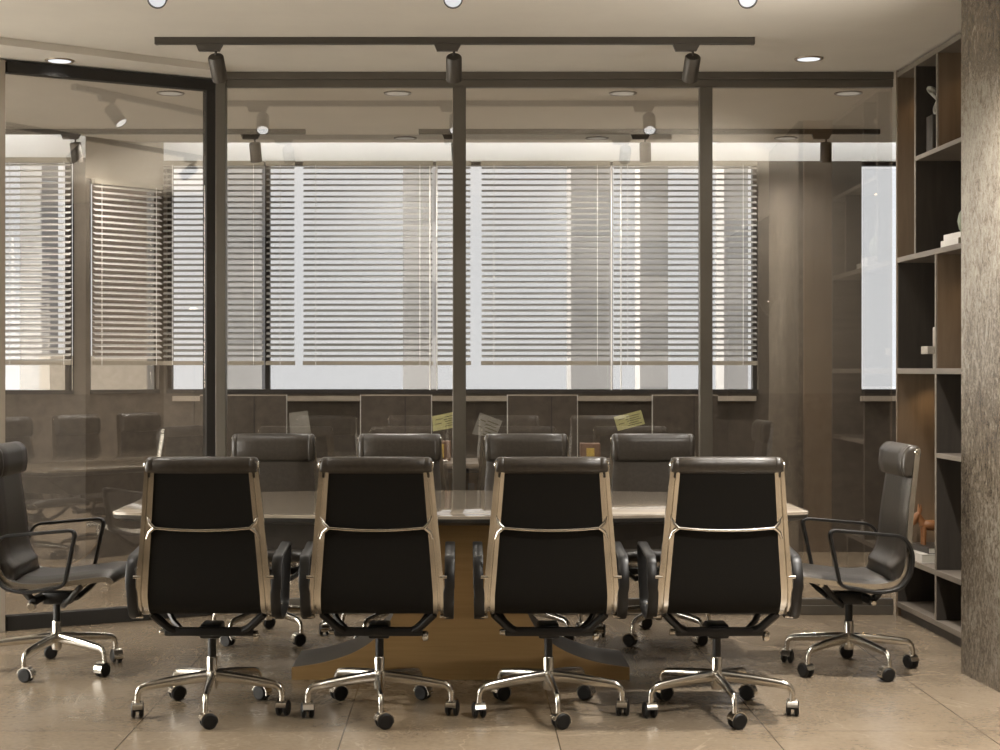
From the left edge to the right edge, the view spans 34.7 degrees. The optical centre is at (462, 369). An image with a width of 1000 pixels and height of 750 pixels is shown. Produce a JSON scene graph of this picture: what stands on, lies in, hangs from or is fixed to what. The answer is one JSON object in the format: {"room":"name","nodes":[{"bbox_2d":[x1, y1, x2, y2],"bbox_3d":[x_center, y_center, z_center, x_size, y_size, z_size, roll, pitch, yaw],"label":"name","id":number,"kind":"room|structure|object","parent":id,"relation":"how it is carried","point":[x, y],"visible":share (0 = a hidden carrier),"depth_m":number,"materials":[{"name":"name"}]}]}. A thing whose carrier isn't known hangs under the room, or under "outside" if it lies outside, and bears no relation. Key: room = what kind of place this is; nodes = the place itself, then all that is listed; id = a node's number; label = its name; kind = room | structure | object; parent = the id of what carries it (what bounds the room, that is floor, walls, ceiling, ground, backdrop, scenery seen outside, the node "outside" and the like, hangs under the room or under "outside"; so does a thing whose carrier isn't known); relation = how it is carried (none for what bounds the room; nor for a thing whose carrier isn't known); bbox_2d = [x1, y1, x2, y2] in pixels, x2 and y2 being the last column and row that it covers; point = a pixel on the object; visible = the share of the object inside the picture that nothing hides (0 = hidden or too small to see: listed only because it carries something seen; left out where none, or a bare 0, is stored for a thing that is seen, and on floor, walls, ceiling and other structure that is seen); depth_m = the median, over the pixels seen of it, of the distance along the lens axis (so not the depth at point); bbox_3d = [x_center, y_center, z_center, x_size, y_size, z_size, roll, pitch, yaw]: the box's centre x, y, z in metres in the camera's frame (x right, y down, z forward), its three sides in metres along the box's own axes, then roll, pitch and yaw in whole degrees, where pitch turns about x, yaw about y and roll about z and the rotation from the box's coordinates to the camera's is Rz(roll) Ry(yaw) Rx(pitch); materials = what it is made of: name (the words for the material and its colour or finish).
{"room":"office","nodes":[
{"label":"office","id":0,"kind":"room"},
{"bbox_2d":[5,394,85,558],"bbox_3d":[-3.915,0.745,11.230,2.570,1.150,0.160,0,0,0],"label":"glass panel","id":1,"kind":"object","parent":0,"point":[51,428],"depth_m":11.15,"materials":[{"name":"glass"}]},
{"bbox_2d":[5,135,85,157],"bbox_3d":[-3.915,-1.680,11.230,2.570,0.400,0.160,0,0,0],"label":"wall","id":2,"kind":"structure","parent":0,"point":[15,145],"depth_m":11.15,"materials":[{"name":"white paint"}]},
{"bbox_2d":[74,158,90,393],"bbox_3d":[-3.915,-0.655,11.230,2.570,1.650,0.160,0,0,0],"label":"wall pier","id":3,"kind":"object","parent":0,"point":[79,168],"visible":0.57,"depth_m":11.15,"materials":[{"name":"paint"}]},
{"bbox_2d":[5,163,73,393],"bbox_3d":[-3.295,-0.655,11.204,1.170,1.650,0.132,0,0,0],"label":"window","id":4,"kind":"structure","parent":3,"relation":"attached to","point":[68,368],"depth_m":11.20,"materials":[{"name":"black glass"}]},
{"bbox_2d":[5,157,71,364],"bbox_3d":[-2.955,-0.755,11.112,0.470,1.440,0.046,0,0,0],"label":"blind","id":5,"kind":"object","parent":4,"relation":"attached to","point":[9,160],"visible":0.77,"depth_m":11.10,"materials":[{"name":"plastic"}]},
{"bbox_2d":[86,393,163,558],"bbox_3d":[-2.456,0.745,11.432,0.644,1.150,0.160,0,0,-44],"label":"wall","id":6,"kind":"structure","parent":0,"point":[123,431],"depth_m":11.32,"materials":[{"name":"glass"}]},
{"bbox_2d":[86,178,163,393],"bbox_3d":[-2.456,-0.585,11.432,0.644,1.510,0.160,0,0,-44],"label":"wall pier","id":7,"kind":"object","parent":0,"point":[159,368],"visible":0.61,"depth_m":11.58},
{"bbox_2d":[90,179,159,393],"bbox_3d":[-2.440,-0.585,11.411,0.570,1.510,0.132,0,0,-44],"label":"window","id":8,"kind":"structure","parent":7,"relation":"attached to","point":[151,389],"depth_m":11.60,"materials":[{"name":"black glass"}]},
{"bbox_2d":[92,178,162,364],"bbox_3d":[-2.376,-0.685,11.346,0.560,1.300,0.046,0,0,-44],"label":"blind","id":9,"kind":"object","parent":8,"relation":"attached to","point":[101,182],"visible":1,"depth_m":11.34,"materials":[{"name":"plastic"}]},
{"bbox_2d":[86,136,163,184],"bbox_3d":[-2.456,-1.610,11.432,0.644,0.540,0.160,0,0,-44],"label":"wall","id":10,"kind":"structure","parent":0,"point":[110,159],"depth_m":11.37,"materials":[{"name":"beige paint"}]},
{"bbox_2d":[0,0,960,142],"bbox_3d":[-0.500,-1.745,4.565,9.800,0.270,13.530,0,0,0],"label":"ceiling","id":11,"kind":"structure","parent":0,"point":[849,35],"depth_m":8.32,"materials":[{"name":"paint"}]},
{"bbox_2d":[0,37,211,78],"bbox_3d":[-2.727,-1.591,8.084,2.997,0.037,1.148,0,0,-36],"label":"trim","id":12,"kind":"structure","parent":11,"relation":"attached to","point":[11,49],"depth_m":8.13,"materials":[{"name":"paint"}]},
{"bbox_2d":[45,58,73,63],"bbox_3d":[-2.050,-1.570,8.130,0.148,0.006,0.148,0,0,0],"label":"recessed light","id":13,"kind":"object","parent":12,"relation":"attached to","point":[49,60],"visible":1,"depth_m":8.11,"materials":[{"name":"grey"}]},
{"bbox_2d":[5,129,305,134],"bbox_3d":[-2.080,-1.593,10.700,2.052,0.034,0.038,0,0,0],"label":"track","id":14,"kind":"object","parent":11,"relation":"attached to","point":[7,131],"visible":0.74,"depth_m":10.68,"materials":[{"name":"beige metal"}]},
{"bbox_2d":[61,134,82,162],"bbox_3d":[-2.618,-1.480,10.716,0.140,0.191,0.108,0,0,0],"label":"track spotlight","id":15,"kind":"object","parent":14,"relation":"attached to","point":[75,147],"visible":1,"depth_m":10.69,"materials":[{"name":"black metal"}]},
{"bbox_2d":[240,134,261,162],"bbox_3d":[-1.418,-1.480,10.716,0.140,0.191,0.108,0,0,0],"label":"track spotlight","id":16,"kind":"object","parent":14,"relation":"attached to","point":[254,147],"visible":1,"depth_m":10.69,"materials":[{"name":"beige metal"}]},
{"bbox_2d":[154,37,754,44],"bbox_3d":[-0.040,-1.593,7.750,2.902,0.034,0.038,0,0,0],"label":"track","id":17,"kind":"object","parent":11,"relation":"attached to","point":[157,40],"visible":1,"depth_m":7.73,"materials":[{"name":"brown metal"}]},
{"bbox_2d":[196,44,227,83],"bbox_3d":[-1.221,-1.486,7.787,0.143,0.181,0.138,0,0,0],"label":"track spotlight","id":18,"kind":"object","parent":17,"relation":"attached to","point":[216,61],"visible":1,"depth_m":7.74,"materials":[{"name":"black metal"}]},
{"bbox_2d":[434,44,461,83],"bbox_3d":[-0.073,-1.486,7.787,0.134,0.181,0.138,0,0,0],"label":"track spotlight","id":19,"kind":"object","parent":17,"relation":"attached to","point":[453,60],"visible":1,"depth_m":7.74,"materials":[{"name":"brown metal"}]},
{"bbox_2d":[673,44,700,83],"bbox_3d":[1.084,-1.486,7.787,0.135,0.181,0.138,0,0,0],"label":"track spotlight","id":20,"kind":"object","parent":17,"relation":"attached to","point":[692,60],"visible":1,"depth_m":7.75,"materials":[{"name":"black metal"}]},
{"bbox_2d":[419,129,879,134],"bbox_3d":[1.245,-1.593,10.700,3.082,0.034,0.038,0,0,0],"label":"track","id":21,"kind":"object","parent":11,"relation":"attached to","point":[421,131],"visible":1,"depth_m":10.68,"materials":[{"name":"brown metal"}]},
{"bbox_2d":[631,134,650,162],"bbox_3d":[1.192,-1.480,10.716,0.140,0.191,0.108,0,0,0],"label":"track spotlight","id":22,"kind":"object","parent":21,"relation":"attached to","point":[644,147],"visible":1,"depth_m":10.69,"materials":[{"name":"beige metal"}]},
{"bbox_2d":[811,134,831,162],"bbox_3d":[2.402,-1.480,10.716,0.140,0.191,0.108,0,0,0],"label":"track spotlight","id":23,"kind":"object","parent":21,"relation":"attached to","point":[825,147],"visible":1,"depth_m":10.69,"materials":[{"name":"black metal"}]},
{"bbox_2d":[794,56,822,61],"bbox_3d":[1.787,-1.607,8.270,0.148,0.006,0.148,0,0,0],"label":"recessed light","id":24,"kind":"object","parent":11,"relation":"in","point":[802,58],"visible":1,"depth_m":8.26,"materials":[{"name":"grey"}]},
{"bbox_2d":[0,552,999,749],"bbox_3d":[-0.500,1.395,4.850,9.800,0.150,14.100,0,0,0],"label":"floor","id":25,"kind":"structure","parent":0,"point":[844,705],"depth_m":6.35,"materials":[{"name":"tile"}]},
{"bbox_2d":[0,441,137,682],"bbox_3d":[-1.786,0.821,7.044,0.634,0.998,0.606,0,0,0],"label":"office chair","id":26,"kind":"object","parent":25,"relation":"on","point":[20,568],"visible":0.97,"depth_m":6.96,"materials":[{"name":"leather"}]},
{"bbox_2d":[17,666,35,677],"bbox_3d":[-1.847,1.267,6.769,0.070,0.064,0.040,0,0,12],"label":"caster","id":27,"kind":"object","parent":26,"relation":"attached to","point":[25,671],"depth_m":6.75,"materials":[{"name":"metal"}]},
{"bbox_2d":[93,661,110,672],"bbox_3d":[-1.552,1.267,6.887,0.040,0.064,0.070,0,0,28],"label":"caster","id":28,"kind":"object","parent":26,"relation":"attached to","point":[101,666],"depth_m":6.87,"materials":[{"name":"metal"}]},
{"bbox_2d":[110,648,122,658],"bbox_3d":[-1.564,1.267,7.224,0.040,0.064,0.070,0,0,-30],"label":"caster","id":29,"kind":"object","parent":26,"relation":"attached to","point":[115,653],"depth_m":7.20,"materials":[{"name":"metal"}]},
{"bbox_2d":[0,59,215,631],"bbox_3d":[-1.862,-0.122,8.365,1.185,2.885,0.090,0,0,-29],"label":"window","id":30,"kind":"structure","parent":25,"relation":"on","point":[12,622],"depth_m":8.38,"materials":[{"name":"black metal"}]},
{"bbox_2d":[125,457,291,729],"bbox_3d":[-0.962,0.821,6.174,0.606,0.998,0.634,0,0,0],"label":"office chair","id":31,"kind":"object","parent":25,"relation":"on","point":[202,548],"visible":1,"depth_m":5.96,"materials":[{"name":"leather"}]},
{"bbox_2d":[168,685,186,694],"bbox_3d":[-1.142,1.267,6.396,0.070,0.064,0.040,0,0,-30],"label":"caster","id":32,"kind":"object","parent":31,"relation":"attached to","point":[179,689],"depth_m":6.38,"materials":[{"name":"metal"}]},
{"bbox_2d":[198,710,218,722],"bbox_3d":[-0.937,1.267,5.888,0.070,0.064,0.040,0,0,-22],"label":"caster","id":33,"kind":"object","parent":31,"relation":"attached to","point":[207,716],"depth_m":5.87,"materials":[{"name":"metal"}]},
{"bbox_2d":[252,686,271,695],"bbox_3d":[-0.805,1.267,6.408,0.070,0.064,0.040,0,0,28],"label":"caster","id":34,"kind":"object","parent":31,"relation":"attached to","point":[257,691],"depth_m":6.39,"materials":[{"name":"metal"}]},
{"bbox_2d":[275,698,290,707],"bbox_3d":[-0.687,1.267,6.113,0.040,0.064,0.070,0,0,12],"label":"caster","id":35,"kind":"object","parent":31,"relation":"attached to","point":[281,702],"depth_m":6.09,"materials":[{"name":"metal"}]},
{"bbox_2d":[200,395,285,456],"bbox_3d":[-1.512,0.745,11.020,0.591,1.150,0.044,0,0,0],"label":"screen","id":36,"kind":"object","parent":25,"relation":"on","point":[246,414],"visible":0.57,"depth_m":11.00,"materials":[{"name":"glass"}]},
{"bbox_2d":[212,433,329,646],"bbox_3d":[-0.966,0.821,7.877,0.606,0.998,0.634,0,0,0],"label":"office chair","id":37,"kind":"object","parent":25,"relation":"on","point":[288,462],"visible":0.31,"depth_m":8.06,"materials":[{"name":"leather"}]},
{"bbox_2d":[290,632,306,642],"bbox_3d":[-0.786,1.267,7.654,0.070,0.064,0.040,0,0,-30],"label":"caster","id":38,"kind":"object","parent":37,"relation":"attached to","point":[297,637],"depth_m":7.63,"materials":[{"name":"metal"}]},
{"bbox_2d":[286,395,360,433],"bbox_3d":[-0.959,0.745,11.014,0.517,1.150,0.020,0,0,0],"label":"glass screen","id":39,"kind":"object","parent":25,"relation":"on","point":[286,395],"visible":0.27,"depth_m":11.01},
{"bbox_2d":[289,411,310,433],"bbox_3d":[-1.121,0.367,11.007,0.151,0.174,0.002,0,0,0],"label":"paper note","id":40,"kind":"object","parent":39,"relation":"attached to","point":[299,423],"visible":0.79,"depth_m":11.01,"materials":[{"name":"paper"}]},
{"bbox_2d":[298,457,459,729],"bbox_3d":[-0.316,0.821,6.174,0.606,0.998,0.634,0,0,0],"label":"office chair","id":41,"kind":"object","parent":25,"relation":"on","point":[374,548],"visible":1,"depth_m":5.96,"materials":[{"name":"leather"}]},
{"bbox_2d":[329,686,348,694],"bbox_3d":[-0.496,1.267,6.396,0.070,0.064,0.040,0,0,-30],"label":"caster","id":42,"kind":"object","parent":41,"relation":"attached to","point":[342,690],"depth_m":6.38,"materials":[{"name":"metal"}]},
{"bbox_2d":[373,710,394,722],"bbox_3d":[-0.291,1.267,5.888,0.070,0.064,0.040,0,0,-22],"label":"caster","id":43,"kind":"object","parent":41,"relation":"attached to","point":[382,716],"depth_m":5.87,"materials":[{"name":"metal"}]},
{"bbox_2d":[413,685,432,695],"bbox_3d":[-0.159,1.267,6.408,0.070,0.064,0.040,0,0,28],"label":"caster","id":44,"kind":"object","parent":41,"relation":"attached to","point":[419,690],"depth_m":6.39,"materials":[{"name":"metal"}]},
{"bbox_2d":[445,698,458,707],"bbox_3d":[-0.041,1.267,6.113,0.040,0.064,0.070,0,0,12],"label":"caster","id":45,"kind":"object","parent":41,"relation":"attached to","point":[450,702],"depth_m":6.09,"materials":[{"name":"metal"}]},
{"bbox_2d":[341,433,445,637],"bbox_3d":[-0.326,0.821,7.877,0.606,0.998,0.634,0,0,0],"label":"office chair","id":46,"kind":"object","parent":25,"relation":"on","point":[369,445],"visible":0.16,"depth_m":8.06,"materials":[{"name":"leather"}]},
{"bbox_2d":[361,395,430,433],"bbox_3d":[-0.461,0.745,11.020,0.481,1.150,0.044,0,0,0],"label":"screen","id":47,"kind":"object","parent":25,"relation":"on","point":[380,414],"visible":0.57,"depth_m":11.00,"materials":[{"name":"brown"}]},
{"bbox_2d":[317,458,478,489],"bbox_3d":[-0.825,0.960,10.600,1.850,0.720,0.660,0,0,0],"label":"office desk","id":48,"kind":"object","parent":25,"relation":"on","point":[470,462],"visible":0.2,"depth_m":10.30,"materials":[{"name":"wood"}]},
{"bbox_2d":[441,440,450,460],"bbox_3d":[-0.126,0.535,10.619,0.090,0.130,0.102,0,0,0],"label":"stand","id":49,"kind":"object","parent":48,"relation":"on","point":[446,444],"visible":0.53,"depth_m":10.57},
{"bbox_2d":[113,490,807,679],"bbox_3d":[-0.010,0.950,7.030,2.870,0.740,1.360,0,0,0],"label":"conference table","id":50,"kind":"object","parent":25,"relation":"on","point":[463,647],"visible":0.39,"depth_m":6.82,"materials":[{"name":"wood"}]},
{"bbox_2d":[431,395,507,433],"bbox_3d":[0.045,0.745,11.014,0.530,1.150,0.020,0,0,0],"label":"glass screen","id":51,"kind":"object","parent":25,"relation":"on","point":[431,395],"visible":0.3,"depth_m":11.01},
{"bbox_2d":[432,412,452,430],"bbox_3d":[-0.107,0.349,11.007,0.213,0.148,0.004,0,0,0],"label":"paper note","id":52,"kind":"object","parent":51,"relation":"attached to","point":[443,421],"visible":0.73,"depth_m":11.01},
{"bbox_2d":[472,413,501,435],"bbox_3d":[0.167,0.381,11.007,0.210,0.178,0.004,0,0,0],"label":"paper note","id":53,"kind":"object","parent":51,"relation":"attached to","point":[485,424],"visible":0.88,"depth_m":11.01,"materials":[{"name":"paper"}]},
{"bbox_2d":[480,433,583,640],"bbox_3d":[0.314,0.821,7.877,0.606,0.998,0.634,0,0,0],"label":"office chair","id":54,"kind":"object","parent":25,"relation":"on","point":[495,445],"visible":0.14,"depth_m":8.06,"materials":[{"name":"leather"}]},
{"bbox_2d":[508,395,576,456],"bbox_3d":[0.547,0.745,11.020,0.474,1.150,0.044,0,0,0],"label":"screen","id":55,"kind":"object","parent":25,"relation":"on","point":[529,414],"visible":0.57,"depth_m":11.00,"materials":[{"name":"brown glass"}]},
{"bbox_2d":[471,457,629,729],"bbox_3d":[0.335,0.821,6.174,0.606,0.998,0.634,0,0,0],"label":"office chair","id":56,"kind":"object","parent":25,"relation":"on","point":[552,548],"visible":1,"depth_m":5.96,"materials":[{"name":"leather"}]},
{"bbox_2d":[472,700,485,709],"bbox_3d":[0.060,1.267,6.074,0.040,0.064,0.070,0,0,-12],"label":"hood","id":57,"kind":"object","parent":56,"relation":"attached to","point":[478,704],"depth_m":6.05,"materials":[{"name":"metal"}]},
{"bbox_2d":[492,687,511,694],"bbox_3d":[0.155,1.267,6.396,0.070,0.064,0.040,0,0,-30],"label":"caster","id":58,"kind":"object","parent":56,"relation":"attached to","point":[506,690],"depth_m":6.38,"materials":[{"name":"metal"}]},
{"bbox_2d":[550,710,571,722],"bbox_3d":[0.360,1.267,5.888,0.070,0.064,0.040,0,0,-22],"label":"caster","id":59,"kind":"object","parent":56,"relation":"attached to","point":[559,716],"depth_m":5.87,"materials":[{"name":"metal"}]},
{"bbox_2d":[576,684,595,695],"bbox_3d":[0.492,1.267,6.408,0.070,0.064,0.040,0,0,28],"label":"caster","id":60,"kind":"object","parent":56,"relation":"attached to","point":[582,690],"depth_m":6.39,"materials":[{"name":"plastic"}]},
{"bbox_2d":[216,72,893,614],"bbox_3d":[0.494,-0.144,8.660,3.659,2.929,0.070,0,0,0],"label":"frame","id":61,"kind":"structure","parent":25,"relation":"on","point":[706,81],"depth_m":8.63,"materials":[{"name":"brown metal"}]},
{"bbox_2d":[577,395,652,456],"bbox_3d":[1.045,0.745,11.014,0.524,1.150,0.020,0,0,0],"label":"glass screen","id":62,"kind":"object","parent":25,"relation":"on","point":[577,395],"visible":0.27,"depth_m":11.01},
{"bbox_2d":[614,410,644,430],"bbox_3d":[1.144,0.347,11.007,0.215,0.144,0.004,0,0,0],"label":"paper note","id":63,"kind":"object","parent":62,"relation":"attached to","point":[629,420],"visible":1,"depth_m":11.01,"materials":[{"name":"paper"}]},
{"bbox_2d":[595,433,710,646],"bbox_3d":[0.956,0.821,7.877,0.606,0.998,0.634,0,0,0],"label":"office chair","id":64,"kind":"object","parent":25,"relation":"on","point":[638,462],"visible":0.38,"depth_m":8.06,"materials":[{"name":"leather"}]},
{"bbox_2d":[622,632,638,641],"bbox_3d":[0.799,1.267,7.642,0.070,0.064,0.040,0,0,28],"label":"caster","id":65,"kind":"object","parent":64,"relation":"attached to","point":[631,636],"depth_m":7.63,"materials":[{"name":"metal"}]},
{"bbox_2d":[653,395,717,456],"bbox_3d":[1.530,0.745,11.020,0.447,1.150,0.044,0,0,0],"label":"screen","id":66,"kind":"object","parent":25,"relation":"on","point":[672,414],"visible":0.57,"depth_m":11.00,"materials":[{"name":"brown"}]},
{"bbox_2d":[637,457,803,729],"bbox_3d":[0.984,0.821,6.174,0.606,0.998,0.634,0,0,0],"label":"office chair","id":67,"kind":"object","parent":25,"relation":"on","point":[725,548],"visible":1,"depth_m":5.96,"materials":[{"name":"leather"}]},
{"bbox_2d":[642,700,657,709],"bbox_3d":[0.709,1.267,6.074,0.040,0.064,0.070,0,0,-12],"label":"caster","id":68,"kind":"object","parent":67,"relation":"attached to","point":[649,704],"depth_m":6.05,"materials":[{"name":"metal"}]},
{"bbox_2d":[726,710,747,722],"bbox_3d":[1.009,1.267,5.888,0.070,0.064,0.040,0,0,-22],"label":"caster","id":69,"kind":"object","parent":67,"relation":"attached to","point":[734,716],"depth_m":5.87,"materials":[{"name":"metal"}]},
{"bbox_2d":[738,684,757,695],"bbox_3d":[1.141,1.267,6.408,0.070,0.064,0.040,0,0,28],"label":"caster","id":70,"kind":"object","parent":67,"relation":"attached to","point":[745,689],"depth_m":6.39,"materials":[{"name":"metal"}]},
{"bbox_2d":[781,441,920,681],"bbox_3d":[1.696,0.821,7.056,0.634,0.998,0.606,0,0,0],"label":"office chair","id":71,"kind":"object","parent":25,"relation":"on","point":[891,563],"visible":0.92,"depth_m":6.93,"materials":[{"name":"leather"}]},
{"bbox_2d":[797,662,814,670],"bbox_3d":[1.474,1.267,6.876,0.040,0.064,0.070,0,0,-30],"label":"caster","id":72,"kind":"object","parent":71,"relation":"attached to","point":[803,666],"depth_m":6.86,"materials":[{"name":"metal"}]},
{"bbox_2d":[877,665,895,677],"bbox_3d":[1.796,1.267,6.781,0.070,0.064,0.040,0,0,-12],"label":"caster","id":73,"kind":"object","parent":71,"relation":"attached to","point":[884,671],"depth_m":6.76,"materials":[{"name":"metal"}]},
{"bbox_2d":[902,653,918,662],"bbox_3d":[1.982,1.267,7.081,0.040,0.064,0.070,0,0,-22],"label":"caster","id":74,"kind":"object","parent":71,"relation":"attached to","point":[911,657],"depth_m":7.06,"materials":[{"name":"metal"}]},
{"bbox_2d":[896,33,960,645],"bbox_3d":[2.530,-0.143,7.826,0.360,2.926,1.582,0,0,-2],"label":"bookcase","id":75,"kind":"object","parent":25,"relation":"on","point":[928,184],"visible":0.67,"depth_m":8.27,"materials":[{"name":"brown wood"}]},
{"bbox_2d":[914,550,934,562],"bbox_3d":[2.451,0.970,8.363,0.200,0.045,0.300,0,0,-2],"label":"book","id":76,"kind":"object","parent":75,"relation":"on","point":[921,557],"visible":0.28,"depth_m":8.22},
{"bbox_2d":[912,542,934,553],"bbox_3d":[2.466,0.931,8.373,0.170,0.032,0.260,0,0,-6],"label":"book","id":77,"kind":"object","parent":76,"relation":"on","point":[929,548],"visible":0.34,"depth_m":8.34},
{"bbox_2d":[913,504,934,544],"bbox_3d":[2.448,0.809,8.383,0.202,0.213,0.058,0,0,-1],"label":"figurine","id":78,"kind":"object","parent":77,"relation":"on","point":[925,525],"visible":0.6,"depth_m":8.36,"materials":[{"name":"orange wood"}]},
{"bbox_2d":[921,327,934,367],"bbox_3d":[2.493,-0.116,8.304,0.200,0.215,0.110,0,0,-2],"label":"sculpture","id":79,"kind":"object","parent":75,"relation":"on","point":[924,349],"visible":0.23,"depth_m":8.31,"materials":[{"name":"stone"}]},
{"bbox_2d":[926,86,935,151],"bbox_3d":[2.422,-1.274,8.142,0.127,0.340,0.100,0,0,-1],"label":"knot sculpture","id":80,"kind":"object","parent":75,"relation":"on","point":[930,120],"visible":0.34,"depth_m":8.12,"materials":[{"name":"grey wood"}]},
{"bbox_3d":[0.955,0.960,10.600,1.590,0.720,0.660,0,0,0],"label":"office desk","id":81,"kind":"object","parent":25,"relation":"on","visible":0},
{"bbox_2d":[580,443,600,456],"bbox_3d":[0.843,0.542,10.619,0.130,0.115,0.122,0,0,0],"label":"storage box","id":82,"kind":"object","parent":81,"relation":"on","point":[586,449],"visible":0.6,"depth_m":10.56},
{"bbox_2d":[164,161,861,392],"bbox_3d":[1.015,-0.672,11.680,6.370,1.685,0.160,0,0,0],"label":"wall pier","id":83,"kind":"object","parent":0,"point":[809,213],"visible":0.43,"depth_m":11.60,"materials":[{"name":"paint"}]},
{"bbox_2d":[166,162,757,392],"bbox_3d":[-0.005,-0.672,11.654,4.290,1.685,0.132,0,0,0],"label":"window","id":84,"kind":"structure","parent":83,"relation":"attached to","point":[170,368],"depth_m":11.64,"materials":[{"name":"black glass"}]},
{"bbox_2d":[162,161,263,364],"bbox_3d":[-1.803,-0.772,11.562,0.730,1.475,0.046,0,0,0],"label":"blind","id":85,"kind":"object","parent":84,"relation":"attached to","point":[164,163],"visible":0.68,"depth_m":11.55,"materials":[{"name":"plastic"}]},
{"bbox_2d":[266,161,294,364],"bbox_3d":[-1.319,-0.772,11.562,0.210,1.475,0.046,0,0,0],"label":"blind","id":86,"kind":"object","parent":84,"relation":"attached to","point":[268,163],"visible":1,"depth_m":11.55,"materials":[{"name":"plastic"}]},
{"bbox_2d":[303,161,432,364],"bbox_3d":[-0.687,-0.772,11.562,0.940,1.475,0.046,0,0,0],"label":"blind","id":87,"kind":"object","parent":84,"relation":"attached to","point":[305,163],"visible":1,"depth_m":11.55,"materials":[{"name":"plastic"}]},
{"bbox_2d":[429,166,430,389],"bbox_3d":[-0.238,-0.662,11.535,0.009,1.615,0.008,0,0,0],"label":"blind cord","id":88,"kind":"object","parent":87,"relation":"hanging from","point":[429,166],"visible":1,"depth_m":11.53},
{"bbox_2d":[436,161,470,364],"bbox_3d":[-0.069,-0.772,11.562,0.253,1.475,0.046,0,0,0],"label":"blind","id":89,"kind":"object","parent":84,"relation":"attached to","point":[438,163],"visible":0.64,"depth_m":11.55,"materials":[{"name":"plastic"}]},
{"bbox_2d":[436,166,437,389],"bbox_3d":[-0.187,-0.662,11.535,0.009,1.615,0.008,0,0,0],"label":"blind cord","id":90,"kind":"object","parent":89,"relation":"hanging from","point":[436,166],"visible":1,"depth_m":11.53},
{"bbox_2d":[481,161,609,364],"bbox_3d":[0.596,-0.772,11.562,0.932,1.475,0.046,0,0,0],"label":"blind","id":91,"kind":"object","parent":84,"relation":"attached to","point":[483,163],"visible":1,"depth_m":11.55,"materials":[{"name":"plastic"}]},
{"bbox_2d":[611,166,611,389],"bbox_3d":[1.071,-0.662,11.535,0.009,1.615,0.008,0,0,0],"label":"blind cord","id":92,"kind":"object","parent":91,"relation":"hanging from","point":[611,166],"visible":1,"depth_m":11.53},
{"bbox_2d":[613,161,757,364],"bbox_3d":[1.605,-0.772,11.562,1.041,1.475,0.046,0,0,0],"label":"blind","id":93,"kind":"object","parent":84,"relation":"attached to","point":[615,163],"visible":1,"depth_m":11.55,"materials":[{"name":"plastic"}]},
{"bbox_2d":[620,166,621,389],"bbox_3d":[1.139,-0.662,11.535,0.009,1.615,0.008,0,0,0],"label":"blind cord","id":94,"kind":"object","parent":93,"relation":"hanging from","point":[620,166],"visible":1,"depth_m":11.53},
{"bbox_2d":[862,162,895,392],"bbox_3d":[3.120,-0.672,11.654,0.460,1.685,0.132,0,0,0],"label":"window","id":95,"kind":"structure","parent":83,"relation":"attached to","point":[864,164],"depth_m":11.64,"materials":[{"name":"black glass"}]},
{"bbox_2d":[164,393,895,551],"bbox_3d":[1.015,0.745,11.662,6.370,1.150,0.195,0,0,0],"label":"wall","id":96,"kind":"structure","parent":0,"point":[829,444],"depth_m":11.60,"materials":[{"name":"glass"}]},
{"bbox_2d":[164,143,895,161],"bbox_3d":[1.015,-1.698,11.680,6.370,0.365,0.160,0,0,0],"label":"wall","id":97,"kind":"structure","parent":0,"point":[297,152],"depth_m":11.60,"materials":[{"name":"white paint"}]},
{"bbox_2d":[961,0,999,692],"bbox_3d":[2.735,-0.145,6.235,1.130,2.930,1.470,0,0,0],"label":"wall column","id":98,"kind":"structure","parent":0,"point":[980,19],"depth_m":6.76,"materials":[{"name":"paint"}]},
{"label":"outside","id":99,"kind":"structure","parent":0,"visible":0},
{"bbox_3d":[0.000,13.420,86.100,120.000,0.200,147.800,0,0,0],"label":"ground","id":100,"kind":"structure","parent":99,"visible":0},
{"bbox_2d":[20,163,57,389],"bbox_3d":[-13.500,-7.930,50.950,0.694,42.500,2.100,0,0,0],"label":"tower block","id":101,"kind":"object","parent":100,"relation":"on","point":[29,374],"visible":0.08,"depth_m":50.00,"materials":[{"name":"concrete"}]},
{"bbox_2d":[39,356,146,389],"bbox_3d":[-3.100,6.600,13.675,1.000,13.440,0.150,0,0,0],"label":"wall","id":102,"kind":"structure","parent":100,"relation":"on","point":[51,377],"depth_m":13.60,"materials":[{"name":"paint"}]},
{"bbox_2d":[92,184,146,355],"bbox_3d":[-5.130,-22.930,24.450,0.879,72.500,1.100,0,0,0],"label":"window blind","id":103,"kind":"object","parent":100,"relation":"on","point":[94,188],"visible":0.12,"depth_m":23.97,"materials":[{"name":"plastic"}]},
{"bbox_2d":[227,167,264,388],"bbox_3d":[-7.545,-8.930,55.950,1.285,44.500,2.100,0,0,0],"label":"tower block","id":104,"kind":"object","parent":100,"relation":"on","point":[238,376],"visible":0.13,"depth_m":55.00,"materials":[{"name":"concrete"}]},
{"bbox_2d":[403,167,435,388],"bbox_3d":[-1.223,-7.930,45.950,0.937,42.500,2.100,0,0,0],"label":"tower block","id":105,"kind":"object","parent":100,"relation":"on","point":[414,376],"visible":0.24,"depth_m":45.00,"materials":[{"name":"concrete"}]},
{"bbox_2d":[567,167,612,388],"bbox_3d":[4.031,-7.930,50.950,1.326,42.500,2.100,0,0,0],"label":"tower block","id":106,"kind":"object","parent":100,"relation":"on","point":[578,376],"visible":0.2,"depth_m":50.00,"materials":[{"name":"concrete"}]},
{"bbox_2d":[635,169,667,388],"bbox_3d":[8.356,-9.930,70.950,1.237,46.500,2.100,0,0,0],"label":"tower block","id":107,"kind":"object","parent":100,"relation":"on","point":[646,376],"visible":0.25,"depth_m":70.00,"materials":[{"name":"concrete"}]},
{"bbox_2d":[716,169,747,388],"bbox_3d":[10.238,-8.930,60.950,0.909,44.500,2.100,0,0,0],"label":"tower block","id":108,"kind":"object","parent":100,"relation":"on","point":[727,376],"visible":0.1,"depth_m":60.01,"materials":[{"name":"concrete"}]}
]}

